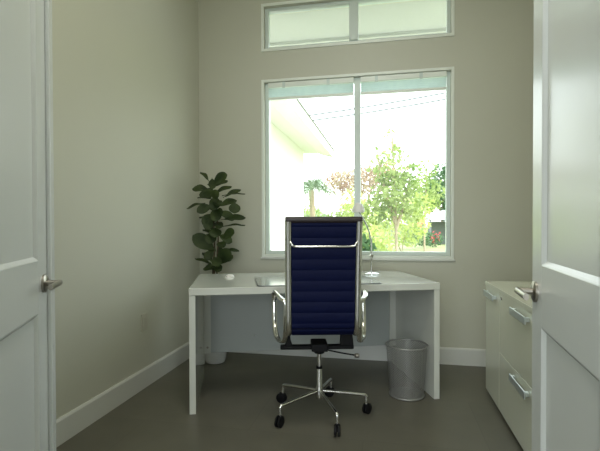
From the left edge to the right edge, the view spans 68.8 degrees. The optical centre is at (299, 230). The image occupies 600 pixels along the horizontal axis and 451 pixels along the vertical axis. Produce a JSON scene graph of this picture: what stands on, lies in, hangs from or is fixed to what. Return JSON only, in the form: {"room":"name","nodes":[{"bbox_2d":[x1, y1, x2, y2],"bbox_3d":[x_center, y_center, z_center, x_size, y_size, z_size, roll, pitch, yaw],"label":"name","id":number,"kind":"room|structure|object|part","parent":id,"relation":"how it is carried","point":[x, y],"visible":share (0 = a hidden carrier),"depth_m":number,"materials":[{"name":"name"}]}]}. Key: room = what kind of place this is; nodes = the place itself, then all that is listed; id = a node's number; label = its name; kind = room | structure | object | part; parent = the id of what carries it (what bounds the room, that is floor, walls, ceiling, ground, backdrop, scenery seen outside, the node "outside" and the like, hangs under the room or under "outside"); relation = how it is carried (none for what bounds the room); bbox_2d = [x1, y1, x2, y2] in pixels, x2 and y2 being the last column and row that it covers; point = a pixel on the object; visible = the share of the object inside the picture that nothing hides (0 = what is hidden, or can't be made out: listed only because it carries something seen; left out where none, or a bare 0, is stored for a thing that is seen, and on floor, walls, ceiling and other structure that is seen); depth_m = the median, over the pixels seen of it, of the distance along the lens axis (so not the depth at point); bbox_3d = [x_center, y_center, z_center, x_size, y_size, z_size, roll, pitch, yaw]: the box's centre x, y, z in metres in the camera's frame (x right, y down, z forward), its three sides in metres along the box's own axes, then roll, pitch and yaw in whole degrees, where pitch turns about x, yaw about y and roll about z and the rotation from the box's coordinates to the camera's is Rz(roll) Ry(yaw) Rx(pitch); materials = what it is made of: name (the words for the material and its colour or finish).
{"room":"home office","nodes":[
{"label":"home office","id":0,"kind":"room"},
{"bbox_2d":[52,0,199,418],"bbox_3d":[-1.215,-0.648,2.362,0.120,3.400,2.913,0,1,11],"label":"wall","id":1,"kind":"structure","parent":0,"point":[126,72],"depth_m":2.67,"materials":[{"name":"paint"}]},
{"bbox_2d":[56,342,188,447],"bbox_3d":[-1.133,0.986,2.429,0.014,0.130,2.792,0,1,11],"label":"baseboard","id":2,"kind":"structure","parent":1,"relation":"attached to","point":[68,425],"depth_m":2.58,"materials":[{"name":"white paint"}]},
{"bbox_3d":[-1.037,0.609,2.922,0.008,0.116,0.072,0,1,11],"label":"wall outlet","id":3,"kind":"object","parent":1,"relation":"attached to","visible":0},
{"bbox_2d":[143,317,145,327],"bbox_3d":[-1.035,0.609,2.921,0.003,0.068,0.034,0,1,11],"label":"socket","id":4,"kind":"object","parent":3,"relation":"attached to","point":[144,318],"depth_m":2.91,"materials":[{"name":"beige plastic"}]},
{"bbox_2d":[56,352,523,450],"bbox_3d":[-0.026,1.122,-0.131,6.400,0.080,7.703,0,1,11],"label":"floor","id":5,"kind":"structure","parent":0,"point":[237,409],"depth_m":2.49,"materials":[{"name":"concrete"}]},
{"bbox_2d":[186,172,245,363],"bbox_3d":[-0.645,0.278,3.444,0.505,1.516,0.265,0,1,11],"label":"fig","id":6,"kind":"object","parent":5,"relation":"on","point":[203,241],"visible":0.85,"depth_m":3.39,"materials":[{"name":"green plant"}]},
{"bbox_2d":[205,352,226,363],"bbox_3d":[-0.669,0.916,3.461,0.208,0.240,0.208,0,1,11],"label":"pot","id":7,"kind":"object","parent":6,"relation":"attached to","point":[217,357],"depth_m":3.39,"materials":[{"name":"white ceramic"}]},
{"bbox_2d":[189,271,439,414],"bbox_3d":[0.064,0.679,2.967,1.514,0.722,0.745,0,1,-8],"label":"desk","id":8,"kind":"object","parent":5,"relation":"on","point":[233,314],"visible":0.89,"depth_m":3.15,"materials":[{"name":"white laminate"}]},
{"bbox_3d":[-0.666,0.704,2.862,0.036,0.680,0.737,0,1,-8],"label":"panel","id":9,"kind":"part","parent":8,"relation":"part of","materials":[{"name":"white laminate"}]},
{"bbox_3d":[0.018,0.619,3.285,1.440,0.525,0.018,0,1,-8],"label":"modesty panel","id":10,"kind":"part","parent":8,"relation":"part of","materials":[{"name":"grey laminate"}]},
{"bbox_2d":[254,275,381,286],"bbox_3d":[0.098,0.318,2.815,0.765,0.006,0.430,0,1,-8],"label":"desk mat","id":11,"kind":"object","parent":8,"relation":"on","point":[260,281],"visible":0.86,"depth_m":2.74,"materials":[{"name":"silver metal"}]},
{"bbox_2d":[352,203,379,274],"bbox_3d":[0.478,0.055,3.182,0.201,0.520,0.116,0,1,-8],"label":"desk lamp","id":12,"kind":"object","parent":8,"relation":"on","point":[358,207],"visible":0.98,"depth_m":3.16,"materials":[{"name":"silver metal"}]},
{"bbox_3d":[0.475,-0.012,3.181,0.102,0.253,0.010,0,1,-8],"label":"arm","id":13,"kind":"part","parent":12,"relation":"part of","materials":[{"name":"silver metal"}]},
{"bbox_3d":[0.794,0.697,3.074,0.036,0.680,0.737,0,1,-8],"label":"panel","id":14,"kind":"part","parent":8,"relation":"part of","materials":[{"name":"white laminate"}]},
{"bbox_2d":[272,216,371,436],"bbox_3d":[0.127,0.486,2.466,0.575,1.122,0.623,0,1,-2],"label":"office chair","id":15,"kind":"object","parent":5,"relation":"on","point":[324,295],"visible":1,"depth_m":2.21,"materials":[{"name":"blue fabric"}]},
{"bbox_3d":[-0.118,0.465,2.371,0.057,0.275,0.326,0,1,-16],"label":"armrest","id":16,"kind":"part","parent":15,"relation":"part of","materials":[{"name":"silver metal"}]},
{"bbox_3d":[-0.065,0.255,2.443,0.035,0.621,0.594,0,1,-2],"label":"rail","id":17,"kind":"part","parent":15,"relation":"part of","materials":[{"name":"silver metal"}]},
{"bbox_3d":[-0.009,0.948,2.421,0.260,0.088,0.019,-1,1,-35],"label":"leg","id":18,"kind":"part","parent":15,"relation":"part of","materials":[{"name":"silver metal"}]},
{"bbox_3d":[-0.007,0.946,2.594,0.260,0.088,0.019,0,1,37],"label":"leg","id":19,"kind":"part","parent":15,"relation":"part of","materials":[{"name":"silver metal"}]},
{"bbox_3d":[0.110,0.526,2.492,0.318,0.053,0.489,0,1,-2],"label":"seat","id":20,"kind":"part","parent":15,"relation":"part of","materials":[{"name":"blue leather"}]},
{"bbox_3d":[0.118,0.228,2.204,0.318,0.549,0.088,0,1,-2],"label":"backrest","id":21,"kind":"part","parent":15,"relation":"part of","materials":[{"name":"blue fabric"}]},
{"bbox_3d":[0.158,0.945,2.645,0.019,0.088,0.260,0,1,19],"label":"leg","id":22,"kind":"part","parent":15,"relation":"part of","materials":[{"name":"silver metal"}]},
{"bbox_3d":[0.155,0.949,2.366,0.019,0.088,0.260,0,1,-17],"label":"leg","id":23,"kind":"part","parent":15,"relation":"part of","materials":[{"name":"silver metal"}]},
{"bbox_3d":[0.227,0.682,2.461,0.174,0.035,0.009,0,1,8],"label":"height lever","id":24,"kind":"part","parent":15,"relation":"part of","materials":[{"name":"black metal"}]},
{"bbox_3d":[0.258,0.947,2.505,0.260,0.088,0.019,0,1,1],"label":"leg","id":25,"kind":"part","parent":15,"relation":"part of","materials":[{"name":"silver metal"}]},
{"bbox_3d":[0.287,0.254,2.453,0.035,0.621,0.594,0,1,-2],"label":"rail","id":26,"kind":"part","parent":15,"relation":"part of","materials":[{"name":"silver metal"}]},
{"bbox_3d":[0.345,0.463,2.385,0.057,0.275,0.326,0,1,12],"label":"armrest","id":27,"kind":"part","parent":15,"relation":"part of","materials":[{"name":"silver metal"}]},
{"bbox_2d":[385,338,428,400],"bbox_3d":[0.677,0.877,2.779,0.266,0.326,0.266,0,1,11],"label":"basket","id":28,"kind":"object","parent":5,"relation":"on","point":[407,393],"visible":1,"depth_m":2.72,"materials":[{"name":"silver metal"}]},
{"bbox_2d":[483,285,499,408],"bbox_3d":[1.359,0.693,2.605,0.455,0.698,0.345,0,1,11],"label":"storage cabinet","id":29,"kind":"object","parent":5,"relation":"on","point":[492,296],"visible":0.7,"depth_m":2.61,"materials":[{"name":"beige laminate"}]},
{"bbox_3d":[1.149,0.389,2.655,0.024,0.036,0.245,0,1,11],"label":"handle","id":30,"kind":"part","parent":29,"relation":"part of","materials":[{"name":"metal"}]},
{"bbox_2d":[499,293,531,450],"bbox_3d":[1.246,0.701,2.037,0.455,0.698,0.808,0,1,11],"label":"file cabinet","id":31,"kind":"object","parent":5,"relation":"on","point":[515,334],"visible":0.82,"depth_m":2.13,"materials":[{"name":"beige laminate"}]},
{"bbox_2d":[485,281,531,311],"bbox_3d":[1.288,0.338,2.201,0.438,0.022,1.168,0,1,11],"label":"countertop","id":32,"kind":"structure","parent":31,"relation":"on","point":[506,288],"depth_m":2.47,"materials":[{"name":"beige laminate"}]},
{"bbox_3d":[1.055,0.520,2.072,0.019,0.332,0.806,0,1,11],"label":"drawer","id":33,"kind":"part","parent":31,"relation":"part of","materials":[{"name":"beige laminate"}]},
{"bbox_3d":[1.056,0.854,2.077,0.019,0.328,0.806,0,1,11],"label":"drawer","id":34,"kind":"part","parent":31,"relation":"part of","materials":[{"name":"beige laminate"}]},
{"bbox_3d":[1.032,0.731,2.067,0.024,0.036,0.250,0,1,11],"label":"handle","id":35,"kind":"part","parent":31,"relation":"part of","materials":[{"name":"metal"}]},
{"bbox_3d":[1.031,0.397,2.062,0.024,0.036,0.250,0,1,11],"label":"handle","id":36,"kind":"part","parent":31,"relation":"part of","materials":[{"name":"metal"}]},
{"bbox_2d":[198,0,533,348],"bbox_3d":[0.450,-0.669,3.596,2.900,3.400,0.160,0,1,11],"label":"wall","id":37,"kind":"structure","parent":0,"point":[490,50],"depth_m":3.37,"materials":[{"name":"paint"}]},
{"bbox_2d":[261,66,454,260],"bbox_3d":[0.440,-0.514,3.558,1.550,1.492,0.113,0,1,11],"label":"window","id":38,"kind":"structure","parent":37,"relation":"in","point":[270,254],"depth_m":3.49,"materials":[{"name":"white paint"}]},
{"bbox_2d":[268,77,353,100],"bbox_3d":[0.084,-1.165,3.597,0.712,0.142,0.030,0,1,11],"label":"window blind","id":39,"kind":"object","parent":38,"relation":"attached to","point":[343,88],"visible":1,"depth_m":3.59,"materials":[{"name":"white fabric"}]},
{"bbox_3d":[0.085,-1.104,3.600,0.708,0.020,0.025,0,1,11],"label":"rail","id":40,"kind":"part","parent":39,"relation":"part of","materials":[{"name":"white paint"}]},
{"bbox_2d":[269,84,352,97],"bbox_3d":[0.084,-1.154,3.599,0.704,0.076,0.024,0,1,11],"label":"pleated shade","id":41,"kind":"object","parent":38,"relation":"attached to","point":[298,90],"depth_m":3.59,"materials":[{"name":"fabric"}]},
{"bbox_3d":[0.433,0.225,3.521,1.550,0.014,0.018,0,1,11],"label":"sill","id":42,"kind":"part","parent":38,"relation":"part of","materials":[{"name":"white paint"}]},
{"bbox_2d":[360,71,446,94],"bbox_3d":[0.810,-1.165,3.452,0.660,0.142,0.030,0,1,11],"label":"window blind","id":43,"kind":"object","parent":38,"relation":"attached to","point":[435,83],"visible":1,"depth_m":3.45,"materials":[{"name":"white fabric"}]},
{"bbox_3d":[0.810,-1.104,3.455,0.656,0.020,0.025,0,1,11],"label":"rail","id":44,"kind":"part","parent":43,"relation":"part of","materials":[{"name":"white paint"}]},
{"bbox_2d":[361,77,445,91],"bbox_3d":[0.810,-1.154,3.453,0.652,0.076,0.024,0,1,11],"label":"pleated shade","id":45,"kind":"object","parent":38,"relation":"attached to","point":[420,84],"depth_m":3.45,"materials":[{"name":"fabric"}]},
{"bbox_2d":[261,0,454,51],"bbox_3d":[0.438,-1.692,3.546,1.534,0.396,0.105,0,1,11],"label":"window","id":46,"kind":"structure","parent":37,"relation":"in","point":[353,5],"depth_m":3.55,"materials":[{"name":"white paint"}]},
{"bbox_2d":[270,0,445,46],"bbox_3d":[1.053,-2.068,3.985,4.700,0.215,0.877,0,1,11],"label":"window pane","id":47,"kind":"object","parent":46,"relation":"in","point":[422,17],"depth_m":4.23,"materials":[{"name":"clear glass"}]},
{"bbox_2d":[237,345,485,366],"bbox_3d":[0.437,0.967,3.532,2.632,0.130,0.014,0,1,11],"label":"baseboard","id":48,"kind":"structure","parent":37,"relation":"attached to","point":[448,355],"depth_m":3.48,"materials":[{"name":"white paint"}]},
{"bbox_3d":[-0.126,-0.629,0.720,2.660,3.400,0.120,0,1,11],"label":"wall","id":49,"kind":"structure","parent":0,"visible":0},
{"bbox_2d":[0,0,62,450],"bbox_3d":[-0.793,-0.155,1.196,0.143,2.418,0.670,0,1,-16],"label":"door","id":50,"kind":"structure","parent":49,"relation":"in","point":[28,283],"depth_m":1.31,"materials":[{"name":"white paint"}]},
{"bbox_3d":[-0.789,-0.570,1.171,0.014,1.333,0.416,0,1,-16],"label":"panel","id":51,"kind":"part","parent":50,"relation":"part of","materials":[{"name":"white paint"}]},
{"bbox_3d":[-0.786,0.556,1.186,0.014,0.580,0.416,0,1,-16],"label":"panel","id":52,"kind":"part","parent":50,"relation":"part of","materials":[{"name":"white paint"}]},
{"bbox_3d":[-0.789,-0.570,1.171,0.035,1.333,0.416,0,1,-16],"label":"panel molding","id":53,"kind":"part","parent":50,"relation":"part of","materials":[{"name":"white paint"}]},
{"bbox_3d":[-0.786,0.556,1.186,0.035,0.580,0.416,0,1,-16],"label":"panel molding","id":54,"kind":"part","parent":50,"relation":"part of","materials":[{"name":"white paint"}]},
{"bbox_3d":[-0.841,0.173,1.446,0.010,0.060,0.060,0,1,-16],"label":"handle","id":55,"kind":"part","parent":50,"relation":"part of","materials":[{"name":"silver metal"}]},
{"bbox_3d":[-0.803,0.173,1.405,0.048,0.020,0.124,0,1,-16],"label":"lever","id":56,"kind":"part","parent":50,"relation":"part of","materials":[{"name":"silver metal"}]},
{"bbox_2d":[514,0,599,450],"bbox_3d":[0.611,-0.155,0.976,0.143,2.418,0.632,0,1,16],"label":"door","id":57,"kind":"structure","parent":49,"relation":"in","point":[564,290],"depth_m":1.00,"materials":[{"name":"white paint"}]},
{"bbox_3d":[0.627,0.172,1.204,0.048,0.020,0.124,0,1,16],"label":"lever","id":58,"kind":"part","parent":57,"relation":"part of","materials":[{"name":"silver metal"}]},
{"bbox_3d":[0.665,0.172,1.245,0.010,0.060,0.060,0,1,16],"label":"handle","id":59,"kind":"part","parent":57,"relation":"part of","materials":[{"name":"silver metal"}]},
{"bbox_3d":[0.612,0.555,0.985,0.035,0.580,0.416,0,1,16],"label":"panel molding","id":60,"kind":"part","parent":57,"relation":"part of","materials":[{"name":"white paint"}]},
{"bbox_3d":[0.610,-0.571,0.970,0.035,1.333,0.416,0,1,16],"label":"panel molding","id":61,"kind":"part","parent":57,"relation":"part of","materials":[{"name":"white paint"}]},
{"bbox_3d":[0.612,0.555,0.985,0.014,0.580,0.416,0,1,16],"label":"panel","id":62,"kind":"part","parent":57,"relation":"part of","materials":[{"name":"white paint"}]},
{"bbox_3d":[0.610,-0.571,0.970,0.014,1.333,0.416,0,1,16],"label":"panel","id":63,"kind":"part","parent":57,"relation":"part of","materials":[{"name":"white paint"}]},
{"label":"outside","id":64,"kind":"structure","parent":0,"visible":0},
{"bbox_2d":[374,225,444,251],"bbox_3d":[12.145,-0.130,60.656,120.000,1.250,116.287,0,1,11],"label":"lawn","id":65,"kind":"structure","parent":64,"point":[440,248],"depth_m":25.55,"materials":[{"name":"green plant"}]},
{"bbox_2d":[271,99,334,249],"bbox_3d":[-2.822,-0.829,8.723,6.160,4.000,7.620,0,1,11],"label":"neighbouring house","id":66,"kind":"structure","parent":65,"relation":"on","point":[294,134],"depth_m":9.08,"materials":[{"name":"white paint"}]},
{"bbox_2d":[304,206,327,216],"bbox_3d":[1.001,-0.308,27.155,1.900,2.450,1.950,0,1,11],"label":"shed","id":67,"kind":"object","parent":65,"relation":"on","point":[316,207],"visible":0.08,"depth_m":26.29,"materials":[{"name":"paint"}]},
{"bbox_2d":[304,205,331,216],"bbox_3d":[0.660,-0.114,19.255,2.251,2.152,1.407,0,1,11],"label":"leafy shrub","id":68,"kind":"object","parent":65,"relation":"on","point":[305,209],"visible":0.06,"depth_m":19.10,"materials":[{"name":"green plant"}]},
{"bbox_2d":[304,178,340,216],"bbox_3d":[0.403,-0.368,14.661,2.632,2.712,2.427,0,1,11],"label":"palm","id":69,"kind":"object","parent":65,"relation":"on","point":[309,186],"visible":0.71,"depth_m":14.61,"materials":[{"name":"green plant"}]},
{"bbox_2d":[304,205,399,247],"bbox_3d":[1.593,0.013,22.134,6.896,2.782,1.453,0,1,11],"label":"hedge","id":70,"kind":"object","parent":65,"relation":"on","point":[325,214],"visible":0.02,"depth_m":21.91,"materials":[{"name":"green plant"}]},
{"bbox_2d":[322,161,399,203],"bbox_3d":[2.237,-0.813,15.859,2.866,3.555,1.538,0,1,11],"label":"blossoming tree","id":71,"kind":"object","parent":65,"relation":"on","point":[341,183],"visible":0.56,"depth_m":15.74,"materials":[{"name":"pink plant"}]},
{"bbox_2d":[339,186,385,250],"bbox_3d":[1.350,-0.008,9.937,1.099,2.106,1.146,-1,1,-37],"label":"leafy shrub","id":72,"kind":"object","parent":65,"relation":"on","point":[346,208],"visible":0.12,"depth_m":9.88,"materials":[{"name":"green plant"}]},
{"bbox_2d":[362,232,377,250],"bbox_3d":[0.880,0.544,6.373,0.560,1.099,0.598,-1,1,-43],"label":"shrub","id":73,"kind":"object","parent":65,"relation":"on","point":[365,242],"visible":0.09,"depth_m":6.29,"materials":[{"name":"green plant"}]},
{"bbox_2d":[363,223,395,250],"bbox_3d":[1.351,0.457,8.291,0.910,1.226,0.732,0,1,11],"label":"shrub","id":74,"kind":"object","parent":65,"relation":"on","point":[381,247],"visible":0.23,"depth_m":8.21,"materials":[{"name":"green plant"}]},
{"bbox_2d":[353,129,427,250],"bbox_3d":[1.833,-0.512,8.788,1.499,3.143,0.990,0,1,-5],"label":"young tree","id":75,"kind":"object","parent":65,"relation":"on","point":[393,207],"visible":0.91,"depth_m":8.72,"materials":[{"name":"green plant"}]},
{"bbox_2d":[372,192,435,250],"bbox_3d":[2.909,-0.069,12.661,1.992,2.148,1.236,0,1,11],"label":"leafy shrub","id":76,"kind":"object","parent":65,"relation":"on","point":[406,227],"visible":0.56,"depth_m":12.49,"materials":[{"name":"green plant"}]},
{"bbox_2d":[398,215,427,247],"bbox_3d":[5.985,-0.116,23.336,1.645,2.061,1.486,0,1,11],"label":"leafy shrub","id":77,"kind":"object","parent":65,"relation":"on","point":[420,239],"visible":0.15,"depth_m":23.10,"materials":[{"name":"green plant"}]},
{"bbox_2d":[399,159,444,250],"bbox_3d":[5.794,-1.258,21.256,2.472,4.485,1.777,0,1,11],"label":"leafy tree","id":78,"kind":"object","parent":65,"relation":"on","point":[434,183],"visible":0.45,"depth_m":21.03,"materials":[{"name":"green plant"}]},
{"bbox_2d":[415,232,433,245],"bbox_3d":[7.104,0.420,25.105,1.054,1.119,1.006,0,1,11],"label":"round bush","id":79,"kind":"object","parent":65,"relation":"on","point":[428,237],"visible":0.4,"depth_m":24.97,"materials":[{"name":"green plant"}]},
{"bbox_2d":[417,163,444,221],"bbox_3d":[11.123,-2.597,34.523,4.333,6.784,2.895,0,1,11],"label":"leafy tree","id":80,"kind":"object","parent":65,"relation":"on","point":[442,172],"visible":0.18,"depth_m":34.05,"materials":[{"name":"green plant"}]},
{"bbox_2d":[426,210,444,243],"bbox_3d":[10.847,-0.196,30.107,4.750,2.500,4.700,0,1,11],"label":"cottage","id":81,"kind":"structure","parent":65,"relation":"on","point":[437,227],"depth_m":29.50,"materials":[{"name":"grey"}]},
{"bbox_2d":[427,231,443,246],"bbox_3d":[7.976,0.474,25.872,1.102,1.075,1.088,0,1,-24],"label":"flowering bush","id":82,"kind":"object","parent":65,"relation":"on","point":[435,237],"visible":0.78,"depth_m":25.79,"materials":[{"name":"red plant"}]},
{"bbox_3d":[3.452,1.063,7.439,8.150,0.060,8.487,0,1,11],"label":"patio","id":83,"kind":"object","parent":65,"relation":"on","visible":0},
{"bbox_2d":[327,201,351,216],"bbox_3d":[1.013,0.146,11.019,1.109,1.772,1.078,1,1,45],"label":"leafy shrub","id":84,"kind":"object","parent":83,"relation":"on","point":[337,214],"visible":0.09,"depth_m":10.95,"materials":[{"name":"green plant"}]},
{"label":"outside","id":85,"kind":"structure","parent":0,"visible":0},
{"bbox_2d":[310,92,445,115],"bbox_3d":[3.425,-5.989,19.631,17.008,1.967,0.059,0,1,11],"label":"power line","id":86,"kind":"object","parent":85,"point":[443,92],"visible":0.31,"depth_m":19.56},
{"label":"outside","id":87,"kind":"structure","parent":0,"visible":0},
{"bbox_2d":[313,98,445,120],"bbox_3d":[3.425,-5.724,19.634,17.007,1.897,0.059,0,1,11],"label":"power line","id":88,"kind":"object","parent":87,"point":[445,98],"visible":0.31,"depth_m":19.57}
]}

